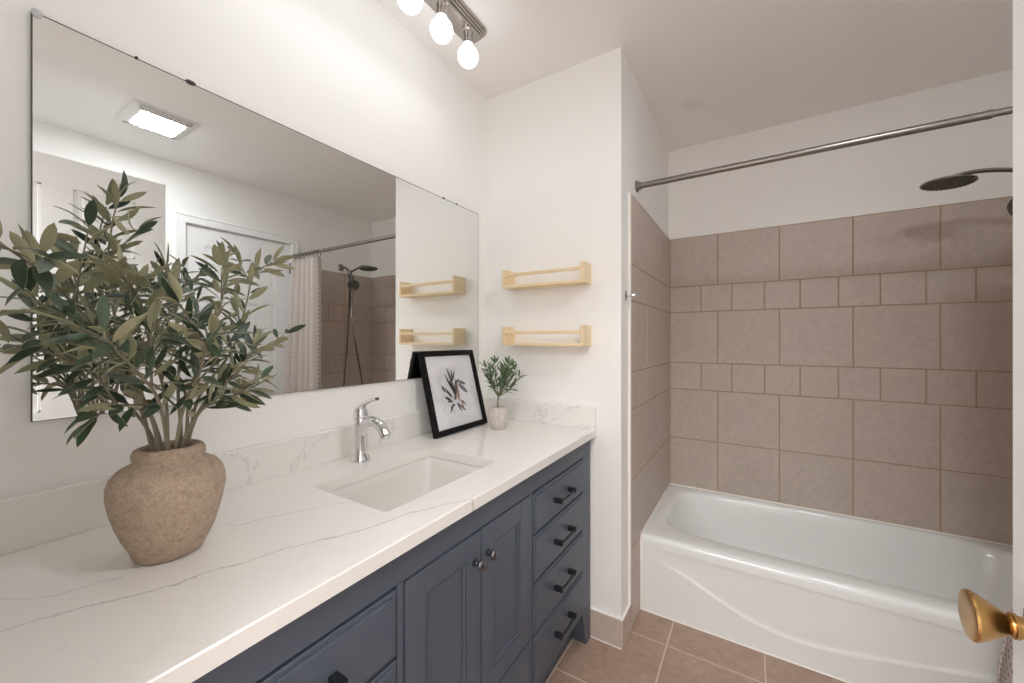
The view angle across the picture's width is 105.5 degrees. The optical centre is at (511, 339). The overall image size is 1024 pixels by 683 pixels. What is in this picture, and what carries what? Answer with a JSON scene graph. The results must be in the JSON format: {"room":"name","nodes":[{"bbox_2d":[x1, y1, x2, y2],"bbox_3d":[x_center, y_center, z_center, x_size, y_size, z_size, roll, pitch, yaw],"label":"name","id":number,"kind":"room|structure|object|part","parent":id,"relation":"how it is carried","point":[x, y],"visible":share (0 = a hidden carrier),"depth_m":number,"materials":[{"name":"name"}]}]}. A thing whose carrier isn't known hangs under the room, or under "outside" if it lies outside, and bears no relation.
{"room":"bathroom","nodes":[
{"label":"bathroom","id":0,"kind":"room"},
{"bbox_2d":[0,0,485,498],"bbox_3d":[-0.867,0.030,0.839,0.100,2.440,4.910,0,0,32],"label":"wall","id":1,"kind":"structure","parent":0,"point":[347,76],"depth_m":1.06,"materials":[{"name":"white paint"}]},
{"bbox_2d":[0,397,486,555],"bbox_3d":[-0.539,0.327,1.251,0.020,0.095,1.553,0,0,32],"label":"backsplash","id":2,"kind":"structure","parent":1,"relation":"attached to","point":[30,519],"depth_m":0.97,"materials":[{"name":"white stone"}]},
{"bbox_2d":[31,8,477,421],"bbox_3d":[-0.521,-0.229,1.288,0.012,0.758,1.357,0,0,32],"label":"mirror","id":3,"kind":"object","parent":1,"relation":"attached to","point":[385,273],"visible":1,"depth_m":1.02,"materials":[{"name":"grey mirror"}]},
{"bbox_2d":[486,47,669,628],"bbox_3d":[0.435,0.030,2.194,0.681,2.440,1.033,0,0,32],"label":"wall","id":4,"kind":"structure","parent":0,"point":[566,149],"depth_m":1.73,"materials":[{"name":"white paint"}]},
{"bbox_2d":[502,261,590,290],"bbox_3d":[0.145,-0.278,1.713,0.394,0.086,0.090,0,0,32],"label":"wall rack","id":5,"kind":"object","parent":4,"relation":"attached to","point":[508,277],"visible":1,"depth_m":1.68,"materials":[{"name":"brown wood"}]},
{"bbox_3d":[-0.016,-0.278,1.813,0.014,0.086,0.090,0,0,32],"label":"panel","id":6,"kind":"part","parent":5,"relation":"part of","materials":[{"name":"brown wood"}]},
{"bbox_3d":[0.126,-0.293,1.682,0.366,0.014,0.012,0,0,32],"label":"rail","id":7,"kind":"part","parent":5,"relation":"part of","materials":[{"name":"brown wood"}]},
{"bbox_3d":[0.306,-0.278,1.613,0.014,0.086,0.090,0,0,32],"label":"panel","id":8,"kind":"part","parent":5,"relation":"part of","materials":[{"name":"brown wood"}]},
{"bbox_2d":[502,325,590,345],"bbox_3d":[0.145,-0.018,1.713,0.394,0.086,0.090,0,0,32],"label":"wall rack","id":9,"kind":"object","parent":4,"relation":"attached to","point":[508,333],"visible":1,"depth_m":1.66,"materials":[{"name":"brown wood"}]},
{"bbox_3d":[-0.016,-0.018,1.813,0.014,0.086,0.090,0,0,32],"label":"panel","id":10,"kind":"part","parent":9,"relation":"part of","materials":[{"name":"brown wood"}]},
{"bbox_3d":[0.126,-0.034,1.682,0.366,0.014,0.012,0,0,32],"label":"rail","id":11,"kind":"part","parent":9,"relation":"part of","materials":[{"name":"brown wood"}]},
{"bbox_3d":[0.306,-0.018,1.613,0.014,0.086,0.090,0,0,32],"label":"panel","id":12,"kind":"part","parent":9,"relation":"part of","materials":[{"name":"brown wood"}]},
{"bbox_2d":[590,605,630,649],"bbox_3d":[0.414,1.190,1.660,0.151,0.121,0.123,0,0,32],"label":"baseboard","id":13,"kind":"structure","parent":4,"relation":"attached to","point":[614,631],"depth_m":1.61,"materials":[{"name":"beige tile"}]},
{"bbox_2d":[625,290,636,299],"bbox_3d":[0.496,-0.187,1.623,0.046,0.040,0.022,0,0,32],"label":"wall hook","id":14,"kind":"object","parent":4,"relation":"attached to","point":[626,294],"visible":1,"depth_m":1.62,"materials":[{"name":"silver metal"}]},
{"bbox_2d":[375,0,1012,150],"bbox_3d":[0.105,-1.230,0.235,2.389,0.080,4.910,0,0,32],"label":"ceiling","id":15,"kind":"structure","parent":0,"point":[705,71],"depth_m":1.59,"materials":[{"name":"paint"}]},
{"bbox_2d":[398,0,486,68],"bbox_3d":[-0.367,-1.106,1.157,0.109,0.168,0.891,0,0,32],"label":"vanity light","id":16,"kind":"object","parent":15,"relation":"attached to","point":[451,15],"visible":1,"depth_m":1.38,"materials":[{"name":"white glass"}]},
{"bbox_3d":[-0.317,-1.065,1.210,0.077,0.086,0.077,0,0,32],"label":"bulb","id":17,"kind":"part","parent":16,"relation":"part of","materials":[{"name":"white glass"}]},
{"bbox_2d":[434,0,448,17],"bbox_3d":[-0.241,-1.131,1.333,0.048,0.052,0.048,0,0,32],"label":"socket","id":18,"kind":"object","parent":16,"relation":"attached to","point":[441,7],"depth_m":1.32,"materials":[{"name":"silver metal"}]},
{"bbox_3d":[-0.241,-1.065,1.333,0.077,0.086,0.077,0,0,32],"label":"bulb","id":19,"kind":"part","parent":16,"relation":"part of","materials":[{"name":"white glass"}]},
{"bbox_2d":[462,25,473,44],"bbox_3d":[-0.164,-1.131,1.456,0.048,0.052,0.048,0,0,32],"label":"socket","id":20,"kind":"object","parent":16,"relation":"attached to","point":[467,30],"depth_m":1.44,"materials":[{"name":"silver metal"}]},
{"bbox_3d":[-0.164,-1.065,1.456,0.077,0.086,0.077,0,0,32],"label":"bulb","id":21,"kind":"part","parent":16,"relation":"part of","materials":[{"name":"white glass"}]},
{"bbox_2d":[545,610,845,682],"bbox_3d":[0.056,1.280,0.155,2.389,0.060,5.097,0,0,32],"label":"floor","id":22,"kind":"structure","parent":0,"point":[657,649],"depth_m":1.51,"materials":[{"name":"tile"}]},
{"bbox_2d":[192,440,589,682],"bbox_3d":[-0.296,0.827,1.111,0.578,0.846,1.567,0,0,32],"label":"vanity cabinet","id":23,"kind":"object","parent":22,"relation":"on","point":[500,593],"visible":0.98,"depth_m":0.94,"materials":[{"name":"blue paint"}]},
{"bbox_2d":[0,396,595,682],"bbox_3d":[-0.301,0.341,1.116,0.566,0.124,1.574,0,0,32],"label":"countertop","id":24,"kind":"structure","parent":23,"relation":"on","point":[75,606],"depth_m":0.69,"materials":[{"name":"white stone"}]},
{"bbox_2d":[104,439,225,564],"bbox_3d":[-0.605,0.280,0.688,0.161,0.188,0.159,0,0,32],"label":"vase","id":25,"kind":"object","parent":24,"relation":"on","point":[161,506],"visible":0.98,"depth_m":0.64,"materials":[{"name":"brown ceramic"}]},
{"bbox_2d":[0,199,155,451],"bbox_3d":[-0.566,0.081,0.505,0.115,0.528,0.378,0,0,-25],"label":"branch","id":26,"kind":"object","parent":25,"relation":"in","point":[28,246],"visible":0.84,"depth_m":0.43,"materials":[{"name":"green plant"}]},
{"bbox_2d":[0,279,156,451],"bbox_3d":[-0.684,0.131,0.587,0.144,0.427,0.251,0,0,13],"label":"branch","id":27,"kind":"object","parent":25,"relation":"in","point":[21,351],"visible":0.62,"depth_m":0.57,"materials":[{"name":"green plant"}]},
{"bbox_2d":[0,264,181,450],"bbox_3d":[-0.549,0.125,0.575,0.184,0.439,0.218,0,0,14],"label":"branch","id":28,"kind":"object","parent":25,"relation":"in","point":[124,331],"visible":0.96,"depth_m":0.53,"materials":[{"name":"green plant"}]},
{"bbox_3d":[-0.598,0.146,0.583,0.096,0.397,0.232,0,0,-20],"label":"stem","id":29,"kind":"part","parent":28,"relation":"part of","materials":[{"name":"plant"}]},
{"bbox_2d":[38,236,165,451],"bbox_3d":[-0.700,0.085,0.674,0.182,0.520,0.159,0,0,-45],"label":"branch","id":30,"kind":"object","parent":25,"relation":"in","point":[94,282],"visible":0.32,"depth_m":0.66,"materials":[{"name":"green plant"}]},
{"bbox_3d":[-0.671,0.108,0.689,0.146,0.473,0.077,0,0,-28],"label":"stem","id":31,"kind":"part","parent":30,"relation":"part of","materials":[{"name":"plant"}]},
{"bbox_2d":[53,341,161,450],"bbox_3d":[-0.618,0.172,0.601,0.084,0.346,0.192,0,0,-16],"label":"branch","id":32,"kind":"object","parent":25,"relation":"in","point":[81,433],"visible":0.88,"depth_m":0.57,"materials":[{"name":"green plant"}]},
{"bbox_3d":[-0.602,0.192,0.631,0.014,0.306,0.144,0,0,0],"label":"stem","id":33,"kind":"part","parent":32,"relation":"part of","materials":[{"name":"plant"}]},
{"bbox_2d":[78,170,164,450],"bbox_3d":[-0.697,0.001,0.748,0.226,0.688,0.114,0,0,6],"label":"branch","id":34,"kind":"object","parent":25,"relation":"in","point":[117,192],"visible":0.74,"depth_m":0.76,"materials":[{"name":"green plant"}]},
{"bbox_3d":[-0.690,0.032,0.731,0.220,0.625,0.033,0,0,23],"label":"stem","id":35,"kind":"part","parent":34,"relation":"part of","materials":[{"name":"plant"}]},
{"bbox_2d":[80,244,193,449],"bbox_3d":[-0.569,0.105,0.601,0.119,0.480,0.219,0,0,-27],"label":"branch","id":36,"kind":"object","parent":25,"relation":"in","point":[117,269],"visible":0.71,"depth_m":0.59,"materials":[{"name":"green plant"}]},
{"bbox_3d":[-0.565,0.126,0.625,0.031,0.437,0.178,0,0,-24],"label":"stem","id":37,"kind":"part","parent":36,"relation":"part of","materials":[{"name":"plant"}]},
{"bbox_2d":[100,242,225,448],"bbox_3d":[-0.615,0.079,0.715,0.164,0.532,0.166,0,0,-25],"label":"branch","id":38,"kind":"object","parent":25,"relation":"in","point":[157,329],"visible":0.31,"depth_m":0.71,"materials":[{"name":"green plant"}]},
{"bbox_3d":[-0.626,0.108,0.691,0.125,0.472,0.055,0,0,24],"label":"stem","id":39,"kind":"part","parent":38,"relation":"part of","materials":[{"name":"plant"}]},
{"bbox_2d":[155,272,259,448],"bbox_3d":[-0.505,0.121,0.652,0.131,0.446,0.210,0,0,-39],"label":"branch","id":40,"kind":"object","parent":25,"relation":"in","point":[193,336],"visible":0.98,"depth_m":0.62,"materials":[{"name":"green plant"}]},
{"bbox_3d":[-0.533,0.146,0.664,0.168,0.397,0.071,0,0,42],"label":"stem","id":41,"kind":"part","parent":40,"relation":"part of","materials":[{"name":"plant"}]},
{"bbox_2d":[179,240,259,446],"bbox_3d":[-0.553,0.076,0.732,0.125,0.538,0.155,0,0,32],"label":"branch","id":42,"kind":"object","parent":25,"relation":"in","point":[220,257],"visible":0.61,"depth_m":0.72,"materials":[{"name":"green plant"}]},
{"bbox_3d":[-0.585,0.103,0.719,0.092,0.484,0.058,0,0,-24],"label":"stem","id":43,"kind":"part","parent":42,"relation":"part of","materials":[{"name":"plant"}]},
{"bbox_2d":[179,361,278,447],"bbox_3d":[-0.515,0.191,0.684,0.187,0.308,0.108,0,0,-24],"label":"branch","id":44,"kind":"object","parent":25,"relation":"in","point":[246,400],"visible":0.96,"depth_m":0.69,"materials":[{"name":"green plant"}]},
{"bbox_3d":[-0.531,0.203,0.695,0.175,0.284,0.038,0,0,5],"label":"stem","id":45,"kind":"part","parent":44,"relation":"part of","materials":[{"name":"plant"}]},
{"bbox_2d":[188,237,295,446],"bbox_3d":[-0.558,0.062,0.803,0.160,0.566,0.229,0,0,-12],"label":"branch","id":46,"kind":"object","parent":25,"relation":"in","point":[254,269],"visible":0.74,"depth_m":0.84,"materials":[{"name":"green plant"}]},
{"bbox_3d":[-0.592,0.079,0.780,0.066,0.533,0.215,0,0,10],"label":"stem","id":47,"kind":"part","parent":46,"relation":"part of","materials":[{"name":"plant"}]},
{"bbox_2d":[185,324,305,446],"bbox_3d":[-0.530,0.155,0.762,0.122,0.378,0.230,0,0,32],"label":"branch","id":48,"kind":"object","parent":25,"relation":"in","point":[257,339],"visible":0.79,"depth_m":0.77,"materials":[{"name":"green plant"}]},
{"bbox_2d":[351,397,390,463],"bbox_3d":[-0.426,0.273,1.180,0.154,0.203,0.055,0,0,32],"label":"faucet","id":49,"kind":"object","parent":24,"relation":"on","point":[362,421],"visible":1,"depth_m":1.19,"materials":[{"name":"silver metal"}]},
{"bbox_3d":[-0.445,0.205,1.191,0.098,0.067,0.042,0,0,32],"label":"lever","id":50,"kind":"part","parent":49,"relation":"part of","materials":[{"name":"silver metal"}]},
{"bbox_3d":[-0.419,0.263,1.175,0.136,0.066,0.032,0,0,32],"label":"spout","id":51,"kind":"part","parent":49,"relation":"part of","materials":[{"name":"silver metal"}]},
{"bbox_2d":[328,457,481,511],"bbox_3d":[-0.280,0.472,1.097,0.322,0.138,0.473,0,0,32],"label":"sink","id":52,"kind":"object","parent":24,"relation":"in","point":[389,490],"visible":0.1,"depth_m":1.24,"materials":[{"name":"white ceramic"}]},
{"bbox_2d":[417,350,487,438],"bbox_3d":[-0.239,0.209,1.631,0.104,0.329,0.332,0,0,32],"label":"picture frame","id":53,"kind":"object","parent":24,"relation":"on","point":[452,390],"visible":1,"depth_m":1.61,"materials":[{"name":"black paint"}]},
{"bbox_2d":[436,367,471,415],"bbox_3d":[-0.242,0.209,1.633,0.052,0.191,0.192,0,0,32],"label":"print","id":54,"kind":"object","parent":53,"relation":"attached to","point":[453,384],"depth_m":1.63,"materials":[{"name":"white paper"}]},
{"bbox_2d":[479,355,525,429],"bbox_3d":[-0.038,0.219,1.634,0.217,0.310,0.130,0,0,32],"label":"potted plant","id":55,"kind":"object","parent":24,"relation":"on","point":[497,414],"visible":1,"depth_m":1.62,"materials":[{"name":"green plant"}]},
{"bbox_3d":[-0.059,0.328,1.644,0.084,0.092,0.084,0,0,32],"label":"pot","id":56,"kind":"part","parent":55,"relation":"part of","materials":[{"name":"ceramic"}]},
{"bbox_3d":[-0.042,0.197,1.635,0.147,0.195,0.080,0,0,32],"label":"stem","id":57,"kind":"part","parent":55,"relation":"part of","materials":[{"name":"plant"}]},
{"bbox_3d":[-0.336,0.543,0.580,0.026,0.128,0.406,0,0,32],"label":"drawer","id":58,"kind":"part","parent":23,"relation":"part of","materials":[{"name":"blue paint"}]},
{"bbox_3d":[-0.308,0.547,0.574,0.031,0.015,0.130,0,0,32],"label":"handle","id":59,"kind":"part","parent":23,"relation":"part of","materials":[{"name":"black metal"}]},
{"bbox_3d":[-0.336,0.686,0.580,0.026,0.144,0.406,0,0,32],"label":"drawer","id":60,"kind":"part","parent":23,"relation":"part of","materials":[{"name":"blue paint"}]},
{"bbox_3d":[-0.153,0.698,0.879,0.022,0.441,0.248,0,0,32],"label":"door","id":61,"kind":"part","parent":23,"relation":"part of","materials":[{"name":"blue paint"}]},
{"bbox_3d":[-0.080,0.547,0.950,0.028,0.027,0.027,0,0,32],"label":"knob","id":62,"kind":"part","parent":23,"relation":"part of","materials":[{"name":"grey metal"}]},
{"bbox_3d":[-0.051,0.547,0.996,0.028,0.027,0.027,0,0,32],"label":"knob","id":63,"kind":"part","parent":23,"relation":"part of","materials":[{"name":"grey metal"}]},
{"bbox_3d":[-0.021,0.698,1.092,0.022,0.441,0.245,0,0,32],"label":"door","id":64,"kind":"part","parent":23,"relation":"part of","materials":[{"name":"blue paint"}]},
{"bbox_3d":[-0.086,1.001,0.984,0.026,0.150,0.497,0,0,32],"label":"drawer","id":65,"kind":"part","parent":23,"relation":"part of","materials":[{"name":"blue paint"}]},
{"bbox_3d":[0.167,1.003,1.390,0.026,0.146,0.410,0,0,32],"label":"drawer","id":66,"kind":"part","parent":23,"relation":"part of","materials":[{"name":"blue paint"}]},
{"bbox_3d":[0.167,0.844,1.390,0.026,0.158,0.410,0,0,32],"label":"drawer","id":67,"kind":"part","parent":23,"relation":"part of","materials":[{"name":"blue paint"}]},
{"bbox_3d":[0.167,0.686,1.390,0.026,0.144,0.410,0,0,32],"label":"drawer","id":68,"kind":"part","parent":23,"relation":"part of","materials":[{"name":"blue paint"}]},
{"bbox_3d":[0.167,0.543,1.390,0.026,0.128,0.410,0,0,32],"label":"drawer","id":69,"kind":"part","parent":23,"relation":"part of","materials":[{"name":"blue paint"}]},
{"bbox_3d":[0.190,1.007,1.376,0.031,0.015,0.130,0,0,32],"label":"handle","id":70,"kind":"part","parent":23,"relation":"part of","materials":[{"name":"black metal"}]},
{"bbox_3d":[0.190,0.848,1.376,0.031,0.015,0.130,0,0,32],"label":"handle","id":71,"kind":"part","parent":23,"relation":"part of","materials":[{"name":"black metal"}]},
{"bbox_3d":[0.190,0.690,1.376,0.031,0.015,0.130,0,0,32],"label":"handle","id":72,"kind":"part","parent":23,"relation":"part of","materials":[{"name":"black metal"}]},
{"bbox_3d":[0.190,0.547,1.376,0.031,0.015,0.130,0,0,32],"label":"handle","id":73,"kind":"part","parent":23,"relation":"part of","materials":[{"name":"black metal"}]},
{"bbox_2d":[640,483,1012,682],"bbox_3d":[1.427,1.072,1.730,1.501,0.357,0.753,0,0,32],"label":"bathtub","id":74,"kind":"object","parent":22,"relation":"on","point":[842,597],"visible":0.95,"depth_m":1.65,"materials":[{"name":"white ceramic"}]},
{"bbox_2d":[669,69,1012,544],"bbox_3d":[1.414,0.030,2.247,2.289,2.440,0.110,0,0,32],"label":"wall","id":75,"kind":"structure","parent":0,"point":[861,366],"depth_m":1.98,"materials":[{"name":"beige tile"}]},
{"bbox_2d":[628,192,1012,604],"bbox_3d":[1.387,0.251,1.661,1.518,1.769,0.934,0,0,32],"label":"trim","id":76,"kind":"structure","parent":75,"relation":"attached to","point":[629,193],"depth_m":1.66,"materials":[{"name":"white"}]},
{"bbox_3d":[-0.016,0.030,-0.055,2.289,2.440,0.110,0,0,32],"label":"wall","id":77,"kind":"structure","parent":0,"visible":0},
{"bbox_2d":[958,0,1023,682],"bbox_3d":[0.424,0.230,0.185,0.098,2.020,0.730,0,0,32],"label":"door","id":78,"kind":"structure","parent":77,"relation":"in","point":[982,621],"depth_m":0.47,"materials":[{"name":"white paint"}]},
{"bbox_3d":[0.561,0.324,0.446,0.056,0.055,0.055,0,0,32],"label":"knob","id":79,"kind":"part","parent":78,"relation":"part of","materials":[{"name":"gold metal"}]},
{"bbox_3d":[1.627,0.030,0.525,0.110,2.440,2.610,0,0,32],"label":"wall","id":80,"kind":"structure","parent":0,"visible":0},
{"bbox_2d":[635,106,1012,191],"bbox_3d":[1.215,-0.703,1.385,1.518,0.052,0.052,0,0,32],"label":"curtain rod","id":81,"kind":"object","parent":80,"relation":"attached to","point":[989,114],"visible":1,"depth_m":1.40,"materials":[{"name":"silver metal"}]},
{"bbox_2d":[919,167,1012,216],"bbox_3d":[1.899,-0.030,1.501,0.474,1.364,0.199,0,0,19],"label":"shower fixture","id":82,"kind":"object","parent":80,"relation":"attached to","point":[965,178],"visible":0.84,"depth_m":1.53,"materials":[{"name":"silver metal"}]},
{"bbox_3d":[1.758,-0.627,1.571,0.148,0.015,0.148,0,0,32],"label":"nozzle plate","id":83,"kind":"part","parent":82,"relation":"part of","materials":[{"name":"black metal"}]},
{"bbox_3d":[1.873,-0.644,1.499,0.252,0.052,0.023,0,0,32],"label":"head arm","id":84,"kind":"part","parent":82,"relation":"part of","materials":[{"name":"silver metal"}]},
{"bbox_3d":[1.921,-0.499,1.459,0.038,0.082,0.090,0,0,-6],"label":"nozzle plate","id":85,"kind":"part","parent":82,"relation":"part of","materials":[{"name":"metal"}]},
{"bbox_3d":[1.706,-0.689,1.079,0.012,0.062,0.048,0,0,32],"label":"curtain ring","id":86,"kind":"object","parent":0,"visible":0},
{"bbox_2d":[996,597,1012,682],"bbox_3d":[1.656,0.237,1.078,0.154,1.785,0.409,0,0,-43],"label":"shower curtain","id":87,"kind":"object","parent":86,"relation":"hanging from","point":[1005,666],"visible":0.17,"depth_m":1.19,"materials":[{"name":"fabric"}]}
]}

